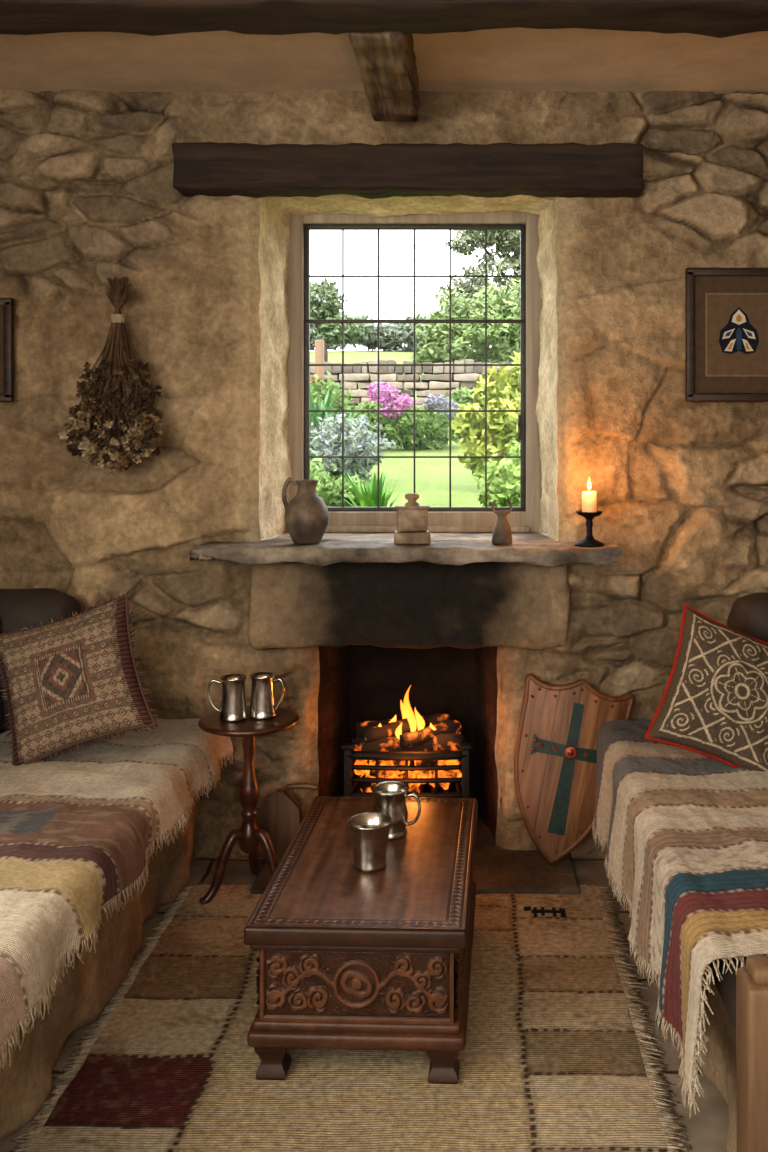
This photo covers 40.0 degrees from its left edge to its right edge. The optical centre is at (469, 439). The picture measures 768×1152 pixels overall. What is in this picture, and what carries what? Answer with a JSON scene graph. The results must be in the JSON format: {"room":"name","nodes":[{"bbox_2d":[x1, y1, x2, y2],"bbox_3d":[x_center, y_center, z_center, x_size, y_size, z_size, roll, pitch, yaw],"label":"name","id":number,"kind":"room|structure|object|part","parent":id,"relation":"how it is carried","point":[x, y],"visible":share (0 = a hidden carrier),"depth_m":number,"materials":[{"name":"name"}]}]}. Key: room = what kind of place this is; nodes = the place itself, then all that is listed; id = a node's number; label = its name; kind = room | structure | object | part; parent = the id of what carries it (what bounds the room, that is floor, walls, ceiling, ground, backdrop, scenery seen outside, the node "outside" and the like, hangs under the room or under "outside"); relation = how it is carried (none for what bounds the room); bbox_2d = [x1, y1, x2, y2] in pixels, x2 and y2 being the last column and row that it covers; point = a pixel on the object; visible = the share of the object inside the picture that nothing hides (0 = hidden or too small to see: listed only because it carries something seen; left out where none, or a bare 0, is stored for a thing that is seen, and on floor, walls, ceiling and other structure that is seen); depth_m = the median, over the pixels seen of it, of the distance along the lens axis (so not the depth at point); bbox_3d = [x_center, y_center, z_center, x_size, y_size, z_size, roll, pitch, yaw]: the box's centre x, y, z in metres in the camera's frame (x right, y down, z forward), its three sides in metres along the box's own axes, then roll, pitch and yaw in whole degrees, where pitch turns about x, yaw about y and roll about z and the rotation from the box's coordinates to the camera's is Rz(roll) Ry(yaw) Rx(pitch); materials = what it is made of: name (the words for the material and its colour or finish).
{"room":"traditional dwelling","nodes":[
{"label":"traditional dwelling","id":0,"kind":"room"},
{"bbox_2d":[0,856,728,1151],"bbox_3d":[-0.290,1.500,1.500,3.420,0.001,5.700,0,0,0],"label":"floor","id":1,"kind":"structure","parent":0,"point":[707,1129],"depth_m":2.62,"materials":[{"name":"brown wood"}]},
{"bbox_2d":[0,588,232,1139],"bbox_3d":[-1.396,1.025,2.323,1.155,1.030,2.904,0,0,0],"label":"sofa","id":2,"kind":"object","parent":1,"relation":"on","point":[95,839],"visible":0.88,"depth_m":2.71,"materials":[{"name":"fabric"}]},
{"bbox_2d":[0,589,158,765],"bbox_3d":[-1.244,0.747,3.271,0.563,0.543,0.223,0,0,-5],"label":"patterned cushion","id":3,"kind":"object","parent":2,"relation":"on","point":[74,680],"visible":0.99,"depth_m":3.20,"materials":[{"name":"fabric"}]},
{"bbox_2d":[0,718,232,1072],"bbox_3d":[-1.195,1.061,2.420,0.752,0.182,2.566,0,0,0],"label":"striped blanket","id":4,"kind":"object","parent":2,"relation":"on","point":[79,827],"depth_m":2.67,"materials":[{"name":"fabric"}]},
{"bbox_2d":[9,882,691,1151],"bbox_3d":[-0.249,1.496,2.323,1.477,0.023,2.455,0,0,0],"label":"rug","id":5,"kind":"object","parent":1,"relation":"on","point":[551,1059],"visible":0.6,"depth_m":2.51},
{"bbox_2d":[198,706,298,904],"bbox_3d":[-0.728,1.205,3.461,0.326,0.580,0.328,0,0,0],"label":"side table","id":6,"kind":"object","parent":5,"relation":"on","point":[249,836],"visible":0.88,"depth_m":3.42,"materials":[{"name":"brown wood"}]},
{"bbox_2d":[207,674,247,721],"bbox_3d":[-0.788,0.845,3.447,0.122,0.137,0.092,0,0,30],"label":"mug","id":7,"kind":"object","parent":6,"relation":"on","point":[233,698],"visible":1,"depth_m":3.41,"materials":[{"name":"silver metal"}]},
{"bbox_2d":[249,672,284,719],"bbox_3d":[-0.677,0.845,3.474,0.110,0.137,0.092,0,0,-24],"label":"mug","id":8,"kind":"object","parent":6,"relation":"on","point":[262,701],"visible":1,"depth_m":3.44,"materials":[{"name":"silver metal"}]},
{"bbox_2d":[244,796,477,1083],"bbox_3d":[-0.248,1.300,2.840,0.514,0.368,0.890,0,0,2],"label":"chest","id":9,"kind":"object","parent":5,"relation":"on","point":[349,958],"visible":0.93,"depth_m":2.44,"materials":[{"name":"brown wood"}]},
{"bbox_3d":[-0.248,1.117,2.840,0.502,0.002,0.878,0,0,2],"label":"panel","id":10,"kind":"part","parent":9,"relation":"part of","materials":[{"name":"brown wood"}]},
{"bbox_2d":[347,812,391,871],"bbox_3d":[-0.262,1.054,2.745,0.117,0.120,0.117,0,0,0],"label":"cup","id":11,"kind":"object","parent":9,"relation":"on","point":[369,831],"visible":1,"depth_m":2.71,"materials":[{"name":"silver metal"}]},
{"bbox_2d":[370,781,420,840],"bbox_3d":[-0.215,1.047,2.969,0.133,0.133,0.110,0,0,-19],"label":"pewter tankard","id":12,"kind":"object","parent":9,"relation":"on","point":[390,797],"visible":0.78,"depth_m":2.93,"materials":[{"name":"silver metal"}]},
{"bbox_2d":[250,814,579,894],"bbox_3d":[-0.179,1.496,3.805,1.088,0.059,0.737,0,0,0],"label":"hearth slab","id":13,"kind":"object","parent":1,"relation":"on","point":[496,869],"visible":0.22,"depth_m":3.58,"materials":[{"name":"stone"}]},
{"bbox_2d":[257,783,318,863],"bbox_3d":[-0.634,1.338,3.667,0.211,0.275,0.083,0,0,0],"label":"fireside bellows","id":14,"kind":"object","parent":13,"relation":"on","point":[280,815],"visible":0.79,"depth_m":3.64,"materials":[{"name":"brown wood"}]},
{"bbox_2d":[341,686,471,797],"bbox_3d":[-0.225,1.188,3.871,0.464,0.585,0.322,0,0,0],"label":"grate","id":15,"kind":"object","parent":13,"relation":"on","point":[415,751],"visible":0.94,"depth_m":3.78,"materials":[{"name":"black metal"}]},
{"bbox_2d":[341,733,471,797],"bbox_3d":[-0.225,1.281,3.871,0.464,0.398,0.322,0,0,0],"label":"basket","id":16,"kind":"object","parent":15,"relation":"on","point":[439,760],"depth_m":3.75,"materials":[{"name":"black metal"}]},
{"bbox_2d":[312,645,501,839],"bbox_3d":[-0.225,1.100,3.986,0.750,0.800,0.388,0,0,0],"label":"firebox","id":17,"kind":"object","parent":13,"relation":"on","point":[359,683],"visible":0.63,"depth_m":4.16,"materials":[{"name":"stone"}]},
{"bbox_2d":[514,673,634,864],"bbox_3d":[0.370,1.149,3.679,0.432,0.640,0.118,0,0,0],"label":"shield","id":18,"kind":"object","parent":13,"relation":"on","point":[555,754],"visible":0.82,"depth_m":3.67,"materials":[{"name":"brown wood"}]},
{"bbox_2d":[592,592,767,1151],"bbox_3d":[0.895,1.025,2.320,0.995,1.036,2.915,0,0,0],"label":"sofa","id":19,"kind":"object","parent":1,"relation":"on","point":[684,831],"visible":0.88,"depth_m":2.46,"materials":[{"name":"fabric"}]},
{"bbox_2d":[644,604,767,771],"bbox_3d":[0.808,0.788,3.230,0.552,0.536,0.243,0,0,6],"label":"patterned cushion","id":20,"kind":"object","parent":19,"relation":"on","point":[713,704],"visible":0.98,"depth_m":3.15,"materials":[{"name":"fabric"}]},
{"bbox_2d":[0,89,767,857],"bbox_3d":[-0.290,0.117,3.766,3.320,2.767,0.104,0,0,0],"label":"wall","id":21,"kind":"structure","parent":0,"point":[88,197],"depth_m":3.77,"materials":[{"name":"stone"}]},
{"bbox_2d":[0,298,13,401],"bbox_3d":[-1.785,-0.320,3.733,0.320,0.370,0.027,0,0,0],"label":"framed picture","id":22,"kind":"object","parent":21,"relation":"attached to","point":[6,304],"visible":1,"depth_m":3.72,"materials":[{"name":"brown wood"}]},
{"bbox_2d":[0,306,2,393],"bbox_3d":[-1.785,-0.320,3.735,0.300,0.350,0.016,0,0,0],"label":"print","id":23,"kind":"object","parent":22,"relation":"attached to","point":[1,307],"depth_m":3.73,"materials":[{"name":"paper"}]},
{"bbox_2d":[58,276,165,472],"bbox_3d":[-1.242,-0.230,3.661,0.375,0.690,0.194,0,0,0],"label":"dried flowers","id":24,"kind":"object","parent":21,"relation":"attached to","point":[100,442],"visible":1,"depth_m":3.63,"materials":[{"name":"brown plant"}]},
{"bbox_2d":[190,532,621,566],"bbox_3d":[-0.216,0.395,3.843,1.467,0.071,0.659,0,0,0],"label":"mantel shelf","id":25,"kind":"object","parent":21,"relation":"attached to","point":[362,547],"visible":0.93,"depth_m":3.54,"materials":[{"name":"stone"}]},
{"bbox_2d":[282,478,328,543],"bbox_3d":[-0.577,0.247,3.701,0.159,0.230,0.156,0,0,23],"label":"ceramic jug","id":26,"kind":"object","parent":25,"relation":"on","point":[306,517],"visible":1,"depth_m":3.65,"materials":[{"name":"brown ceramic"}]},
{"bbox_2d":[394,493,430,543],"bbox_3d":[-0.203,0.275,3.679,0.127,0.178,0.092,0,0,-6],"label":"canister","id":27,"kind":"object","parent":25,"relation":"on","point":[412,517],"visible":1,"depth_m":3.64,"materials":[{"name":"ceramic"}]},
{"bbox_2d":[492,500,512,544],"bbox_3d":[0.112,0.285,3.670,0.074,0.155,0.074,0,0,0],"label":"vase","id":28,"kind":"object","parent":25,"relation":"on","point":[502,535],"visible":1,"depth_m":3.65,"materials":[{"name":"ceramic"}]},
{"bbox_2d":[575,477,603,546],"bbox_3d":[0.412,0.245,3.625,0.102,0.238,0.102,0,0,0],"label":"candlestick","id":29,"kind":"object","parent":25,"relation":"on","point":[589,511],"visible":1,"depth_m":3.60,"materials":[{"name":"black metal"}]},
{"bbox_2d":[582,491,596,511],"bbox_3d":[0.412,0.218,3.625,0.052,0.082,0.052,0,0,0],"label":"candle","id":30,"kind":"object","parent":29,"relation":"on","point":[589,498],"depth_m":3.60,"materials":[{"name":"wax"}]},
{"bbox_2d":[172,142,643,198],"bbox_3d":[-0.216,-0.953,3.717,1.649,0.176,0.148,0,0,0],"label":"lintel beam","id":31,"kind":"structure","parent":21,"relation":"attached to","point":[566,170],"depth_m":3.65,"materials":[{"name":"brown wood"}]},
{"bbox_2d":[258,195,558,539],"bbox_3d":[-0.222,-0.282,4.035,1.091,1.295,0.450,0,0,0],"label":"window","id":32,"kind":"structure","parent":21,"relation":"in","point":[274,459],"depth_m":4.10,"materials":[{"name":"beige stone"}]},
{"bbox_3d":[-0.223,-0.282,4.190,1.015,1.295,0.120,0,0,0],"label":"frame","id":33,"kind":"part","parent":32,"relation":"part of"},
{"bbox_2d":[304,224,525,511],"bbox_3d":[-0.220,-0.287,4.178,0.884,1.150,0.075,0,0,0],"label":"window frame","id":34,"kind":"structure","parent":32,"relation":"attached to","point":[307,227],"depth_m":4.19,"materials":[{"name":"black metal"}]},
{"bbox_2d":[247,561,570,649],"bbox_3d":[-0.216,0.576,3.801,1.147,0.342,0.231,0,0,0],"label":"lintel","id":35,"kind":"object","parent":21,"relation":"attached to","point":[418,604],"visible":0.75,"depth_m":3.70,"materials":[{"name":"stone"}]},
{"bbox_2d":[685,268,767,401],"bbox_3d":[0.955,-0.374,3.733,0.375,0.475,0.027,0,0,0],"label":"picture","id":36,"kind":"object","parent":21,"relation":"attached to","point":[726,309],"visible":1,"depth_m":3.73,"materials":[{"name":"brown wood"}]},
{"bbox_2d":[0,27,767,93],"bbox_3d":[-0.290,-1.253,1.265,3.420,0.012,5.230,0,0,0],"label":"ceiling","id":37,"kind":"structure","parent":0,"point":[518,59],"depth_m":3.49,"materials":[{"name":"paint"}]},
{"bbox_2d":[0,0,767,37],"bbox_3d":[-0.295,-1.177,2.761,3.298,0.175,0.228,0,0,0],"label":"ceiling beam","id":38,"kind":"structure","parent":37,"relation":"attached to","point":[713,18],"depth_m":2.74,"materials":[{"name":"brown wood"}]},
{"bbox_2d":[348,31,419,121],"bbox_3d":[-0.259,-1.177,3.266,0.175,0.168,0.803,0,0,0],"label":"joist","id":39,"kind":"object","parent":37,"relation":"attached to","point":[386,60],"depth_m":3.19,"materials":[{"name":"brown wood"}]},
{"label":"outside","id":40,"kind":"structure","parent":0,"visible":0},
{"bbox_2d":[310,351,555,539],"bbox_3d":[0.000,-2.842,54.350,124.000,7.032,100.000,0,0,0],"label":"lawn","id":41,"kind":"structure","parent":40,"point":[431,474],"depth_m":8.95,"materials":[{"name":"green plant"}]},
{"bbox_2d":[310,340,323,403],"bbox_3d":[-2.180,-0.601,12.649,0.845,1.206,0.108,0,0,0],"label":"post","id":42,"kind":"object","parent":41,"relation":"on","point":[319,344],"visible":0.39,"depth_m":12.60,"materials":[{"name":"brown wood"}]},
{"bbox_2d":[310,383,341,429],"bbox_3d":[-1.471,-0.216,10.201,0.600,0.809,0.560,0,0,0],"label":"clump","id":43,"kind":"object","parent":41,"relation":"on","point":[314,416],"visible":0.14,"depth_m":10.11,"materials":[{"name":"green plant"}]},
{"bbox_2d":[310,371,357,417],"bbox_3d":[-1.543,-0.327,11.032,0.744,0.780,0.756,0,0,0],"label":"foliage","id":44,"kind":"object","parent":41,"relation":"on","point":[316,389],"visible":0.17,"depth_m":10.86,"materials":[{"name":"green plant"}]},
{"bbox_2d":[310,277,365,361],"bbox_3d":[-5.620,-4.478,41.947,2.881,3.957,2.260,0,0,0],"label":"leafy tree","id":45,"kind":"object","parent":41,"relation":"on","point":[327,291],"visible":0.81,"depth_m":41.55,"materials":[{"name":"green plant"}]},
{"bbox_2d":[310,458,366,506],"bbox_3d":[-0.903,0.300,6.397,0.464,0.449,0.930,0,0,16],"label":"shrub","id":46,"kind":"object","parent":41,"relation":"on","point":[329,488],"visible":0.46,"depth_m":6.24,"materials":[{"name":"green plant"}]},
{"bbox_2d":[315,401,366,452],"bbox_3d":[-1.176,-0.066,9.614,0.550,0.598,0.516,0,0,-35],"label":"clump","id":47,"kind":"object","parent":41,"relation":"on","point":[326,413],"visible":0.13,"depth_m":9.63,"materials":[{"name":"green plant"}]},
{"bbox_2d":[310,413,395,482],"bbox_3d":[-1.077,0.125,7.859,0.707,0.659,1.089,0,0,44],"label":"bush","id":48,"kind":"object","parent":41,"relation":"on","point":[324,440],"visible":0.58,"depth_m":7.82,"materials":[{"name":"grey plant"}]},
{"bbox_2d":[344,469,410,506],"bbox_3d":[-0.547,0.358,5.987,0.437,0.393,0.475,0,0,0],"label":"plant","id":49,"kind":"object","parent":41,"relation":"on","point":[369,498],"visible":0.45,"depth_m":5.93,"materials":[{"name":"green plant"}]},
{"bbox_2d":[310,308,491,351],"bbox_3d":[-3.794,-6.164,59.945,23.694,3.079,7.530,0,0,0],"label":"tree line","id":50,"kind":"object","parent":41,"relation":"on","point":[392,336],"visible":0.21,"depth_m":60.09,"materials":[{"name":"green plant"}]},
{"bbox_2d":[351,397,464,450],"bbox_3d":[-0.655,-0.151,11.088,1.343,0.611,0.823,0,0,-32],"label":"flowering shrub","id":51,"kind":"object","parent":41,"relation":"on","point":[436,429],"visible":0.71,"depth_m":10.91,"materials":[{"name":"green plant"}]},
{"bbox_2d":[367,378,416,417],"bbox_3d":[-0.801,-0.416,10.701,0.549,0.428,0.306,0,0,0],"label":"cluster","id":52,"kind":"object","parent":51,"relation":"on","point":[387,397],"visible":0.94,"depth_m":10.66,"materials":[{"name":"pink plant"}]},
{"bbox_2d":[423,393,459,420],"bbox_3d":[-0.251,-0.341,11.052,0.339,0.298,0.594,0,0,23],"label":"cluster","id":53,"kind":"object","parent":51,"relation":"attached to","point":[443,404],"visible":0.8,"depth_m":10.87,"materials":[{"name":"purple plant"}]},
{"bbox_2d":[310,359,512,423],"bbox_3d":[-0.291,-0.556,14.156,13.429,1.062,0.450,0,0,0],"label":"stone wall","id":54,"kind":"structure","parent":41,"relation":"on","point":[438,383],"depth_m":13.98,"materials":[{"name":"beige stone"}]},
{"bbox_2d":[310,383,519,426],"bbox_3d":[-0.581,-0.568,13.343,5.696,1.222,0.877,0,0,0],"label":"planting","id":55,"kind":"object","parent":41,"relation":"on","point":[464,396],"visible":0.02,"depth_m":13.21,"materials":[{"name":"green plant"}]},
{"bbox_2d":[410,277,519,386],"bbox_3d":[1.027,-2.527,25.977,5.191,3.375,3.934,0,0,4],"label":"tree","id":56,"kind":"object","parent":41,"relation":"on","point":[504,338],"visible":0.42,"depth_m":25.16,"materials":[{"name":"green plant"}]},
{"bbox_2d":[435,230,519,314],"bbox_3d":[2.451,-5.623,35.930,7.044,7.248,4.363,0,0,-10],"label":"tree","id":57,"kind":"object","parent":41,"relation":"on","point":[505,241],"visible":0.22,"depth_m":35.09,"materials":[{"name":"green plant"}]},
{"bbox_2d":[451,351,519,479],"bbox_3d":[0.226,-0.188,7.938,0.865,1.020,0.719,0,0,23],"label":"shrub","id":58,"kind":"object","parent":41,"relation":"on","point":[502,427],"visible":0.7,"depth_m":7.88,"materials":[{"name":"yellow plant"}]},
{"bbox_2d":[473,440,519,506],"bbox_3d":[0.280,0.271,6.076,0.523,0.595,0.822,0,0,39],"label":"shrub","id":59,"kind":"object","parent":41,"relation":"on","point":[506,487],"visible":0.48,"depth_m":5.80,"materials":[{"name":"green plant"}]}
]}

